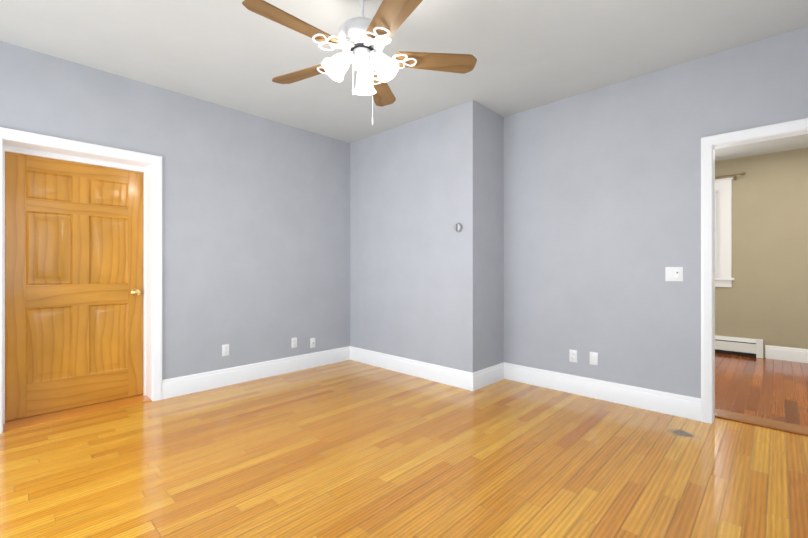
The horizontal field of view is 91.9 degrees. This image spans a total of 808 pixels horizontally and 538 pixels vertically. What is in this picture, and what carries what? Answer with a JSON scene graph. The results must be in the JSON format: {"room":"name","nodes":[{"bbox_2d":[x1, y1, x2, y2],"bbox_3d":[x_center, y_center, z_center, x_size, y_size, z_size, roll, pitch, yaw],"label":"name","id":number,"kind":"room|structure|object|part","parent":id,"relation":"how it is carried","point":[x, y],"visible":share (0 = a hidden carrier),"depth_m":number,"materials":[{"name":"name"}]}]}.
{"room":"empty living room","nodes":[
{"label":"empty living room","id":0,"kind":"room"},
{"bbox_2d":[0,41,349,379],"bbox_3d":[-2.523,-0.225,3.276,0.300,2.750,5.000,0,0,44],"label":"wall","id":1,"kind":"structure","parent":0,"point":[255,239],"depth_m":3.83,"materials":[{"name":"grey paint"}]},
{"bbox_2d":[5,152,142,420],"bbox_3d":[-2.666,0.129,3.226,0.103,2.018,0.882,0,0,44],"label":"door","id":2,"kind":"structure","parent":1,"relation":"in","point":[73,284],"depth_m":3.20,"materials":[{"name":"brown wood"}]},
{"bbox_3d":[-2.391,0.208,3.487,0.068,0.066,0.066,0,0,44],"label":"knob","id":3,"kind":"part","parent":2,"relation":"part of","materials":[{"name":"gold metal"}]},
{"bbox_2d":[0,127,161,433],"bbox_3d":[-2.609,0.080,3.171,0.321,2.141,1.055,0,0,44],"label":"door frame","id":4,"kind":"structure","parent":1,"relation":"attached to","point":[38,150],"depth_m":3.40,"materials":[{"name":"white wood"}]},
{"bbox_2d":[222,344,228,355],"bbox_3d":[-1.758,0.800,3.852,0.008,0.114,0.070,0,0,44],"label":"electrical outlet","id":5,"kind":"object","parent":1,"relation":"attached to","point":[225,349],"visible":1,"depth_m":3.85,"materials":[{"name":"white plastic"}]},
{"bbox_2d":[162,346,349,398],"bbox_3d":[-1.408,1.066,4.211,0.017,0.168,2.108,0,0,44],"label":"baseboard","id":6,"kind":"structure","parent":1,"relation":"attached to","point":[183,385],"depth_m":4.00,"materials":[{"name":"white wood"}]},
{"bbox_2d":[291,337,296,347],"bbox_3d":[-1.235,0.830,4.399,0.008,0.114,0.070,0,0,44],"label":"electrical outlet","id":7,"kind":"object","parent":1,"relation":"attached to","point":[293,342],"visible":1,"depth_m":4.40,"materials":[{"name":"white plastic"}]},
{"bbox_2d":[310,338,314,347],"bbox_3d":[-1.067,0.865,4.574,0.008,0.114,0.070,0,0,44],"label":"outlet","id":8,"kind":"object","parent":1,"relation":"attached to","point":[312,342],"visible":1,"depth_m":4.57,"materials":[{"name":"white plastic"}]},
{"bbox_2d":[0,353,807,537],"bbox_3d":[0.971,1.180,2.442,6.500,0.060,8.870,0,0,44],"label":"floor","id":9,"kind":"structure","parent":0,"point":[349,449],"depth_m":2.30,"materials":[{"name":"brown wood"}]},
{"bbox_2d":[3,394,151,431],"bbox_3d":[-2.608,1.147,3.169,0.275,0.007,0.905,0,0,44],"label":"saddle","id":10,"kind":"object","parent":9,"relation":"on","point":[25,422],"visible":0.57,"depth_m":3.11,"materials":[{"name":"brown wood"}]},
{"bbox_2d":[715,335,762,358],"bbox_3d":[3.941,1.031,5.689,1.900,0.238,0.068,0,0,44],"label":"heater","id":11,"kind":"object","parent":9,"relation":"on","point":[746,347],"visible":0.42,"depth_m":5.18,"materials":[{"name":"white metal"}]},
{"bbox_2d":[715,409,807,435],"bbox_3d":[2.789,1.143,2.803,1.352,0.014,0.194,0,0,44],"label":"threshold","id":12,"kind":"object","parent":9,"relation":"on","point":[768,423],"visible":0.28,"depth_m":2.89,"materials":[{"name":"brown wood"}]},
{"bbox_2d":[0,0,807,142],"bbox_3d":[-0.566,-1.650,1.799,5.170,0.100,5.815,0,0,44],"label":"ceiling","id":13,"kind":"structure","parent":0,"point":[238,55],"depth_m":2.78,"materials":[{"name":"paint"}]},
{"bbox_2d":[242,0,476,124],"bbox_3d":[-0.274,-1.208,2.193,1.287,0.785,1.239,0,0,44],"label":"fan","id":14,"kind":"object","parent":13,"relation":"hanging from","point":[361,39],"visible":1,"depth_m":2.16,"materials":[{"name":"brown wood"}]},
{"bbox_2d":[350,100,503,372],"bbox_3d":[0.114,-0.225,4.692,2.150,2.750,0.695,0,0,44],"label":"wall","id":15,"kind":"structure","parent":0,"point":[426,282],"depth_m":4.07,"materials":[{"name":"grey paint"}]},
{"bbox_2d":[350,346,473,390],"bbox_3d":[-0.006,1.066,4.315,1.837,0.168,0.017,0,0,44],"label":"baseboard","id":16,"kind":"structure","parent":15,"relation":"attached to","point":[462,379],"depth_m":4.17,"materials":[{"name":"white wood"}]},
{"bbox_2d":[454,223,462,231],"bbox_3d":[0.524,-0.403,3.797,0.090,0.090,0.032,0,0,44],"label":"thermostat","id":17,"kind":"object","parent":15,"relation":"attached to","point":[458,227],"visible":1,"depth_m":3.78,"materials":[{"name":"grey metal"}]},
{"bbox_2d":[474,362,505,390],"bbox_3d":[0.850,1.066,3.894,0.017,0.168,0.540,0,0,44],"label":"baseboard","id":18,"kind":"structure","parent":15,"relation":"attached to","point":[487,376],"depth_m":3.88,"materials":[{"name":"white wood"}]},
{"bbox_2d":[504,26,807,397],"bbox_3d":[2.704,-0.225,2.611,4.470,2.750,0.120,0,0,44],"label":"wall","id":19,"kind":"structure","parent":0,"point":[602,208],"depth_m":3.32,"materials":[{"name":"grey paint"}]},
{"bbox_2d":[569,349,576,362],"bbox_3d":[1.565,0.805,3.612,0.070,0.114,0.008,0,0,44],"label":"electrical outlet","id":20,"kind":"object","parent":19,"relation":"attached to","point":[572,355],"visible":1,"depth_m":3.61,"materials":[{"name":"white plastic"}]},
{"bbox_2d":[590,352,597,365],"bbox_3d":[1.695,0.800,3.489,0.070,0.114,0.006,0,0,44],"label":"electrical outlet","id":21,"kind":"object","parent":19,"relation":"attached to","point":[593,358],"visible":1,"depth_m":3.49,"materials":[{"name":"white plastic"}]},
{"bbox_2d":[506,363,700,420],"bbox_3d":[1.644,1.066,3.530,1.668,0.168,0.017,0,0,44],"label":"baseboard","id":22,"kind":"structure","parent":19,"relation":"attached to","point":[683,406],"depth_m":3.38,"materials":[{"name":"white"}]},
{"bbox_2d":[665,267,682,280],"bbox_3d":[2.125,0.040,3.074,0.116,0.114,0.011,0,0,44],"label":"switch plate","id":23,"kind":"object","parent":19,"relation":"attached to","point":[673,273],"visible":1,"depth_m":3.07,"materials":[{"name":"white plastic"}]},
{"bbox_2d":[701,118,807,423],"bbox_3d":[2.663,0.080,2.635,1.042,2.140,0.141,0,0,44],"label":"door frame","id":24,"kind":"structure","parent":19,"relation":"attached to","point":[708,142],"depth_m":2.92,"materials":[{"name":"white wood"}]},
{"bbox_2d":[715,148,807,357],"bbox_3d":[4.863,-0.225,4.952,4.590,2.750,0.140,0,0,44],"label":"wall","id":25,"kind":"structure","parent":0,"point":[764,297],"depth_m":5.02,"materials":[{"name":"beige paint"}]},
{"bbox_2d":[715,177,733,286],"bbox_3d":[4.078,-0.493,5.667,1.102,1.477,0.195,0,0,44],"label":"window","id":26,"kind":"structure","parent":25,"relation":"in","point":[723,188],"depth_m":5.32,"materials":[{"name":"white"}]},
{"bbox_3d":[4.102,-0.487,5.692,0.768,1.175,0.065,0,0,44],"label":"far window sash","id":27,"kind":"part","parent":26,"relation":"part of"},
{"bbox_2d":[715,172,745,180],"bbox_3d":[3.996,-1.230,5.613,1.384,0.080,0.104,0,0,44],"label":"curtain rod","id":28,"kind":"object","parent":25,"relation":"attached to","point":[742,173],"visible":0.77,"depth_m":5.23,"materials":[{"name":"brown metal"}]},
{"bbox_2d":[765,345,807,362],"bbox_3d":[5.510,1.066,4.225,2.350,0.168,0.017,0,0,44],"label":"baseboard","id":29,"kind":"structure","parent":25,"relation":"attached to","point":[787,354],"depth_m":4.89,"materials":[{"name":"white wood"}]},
{"bbox_2d":[715,134,807,160],"bbox_3d":[3.758,-1.530,3.799,4.350,0.090,3.055,0,0,44],"label":"ceiling","id":30,"kind":"structure","parent":0,"point":[769,146],"depth_m":4.77,"materials":[{"name":"paint"}]}
]}

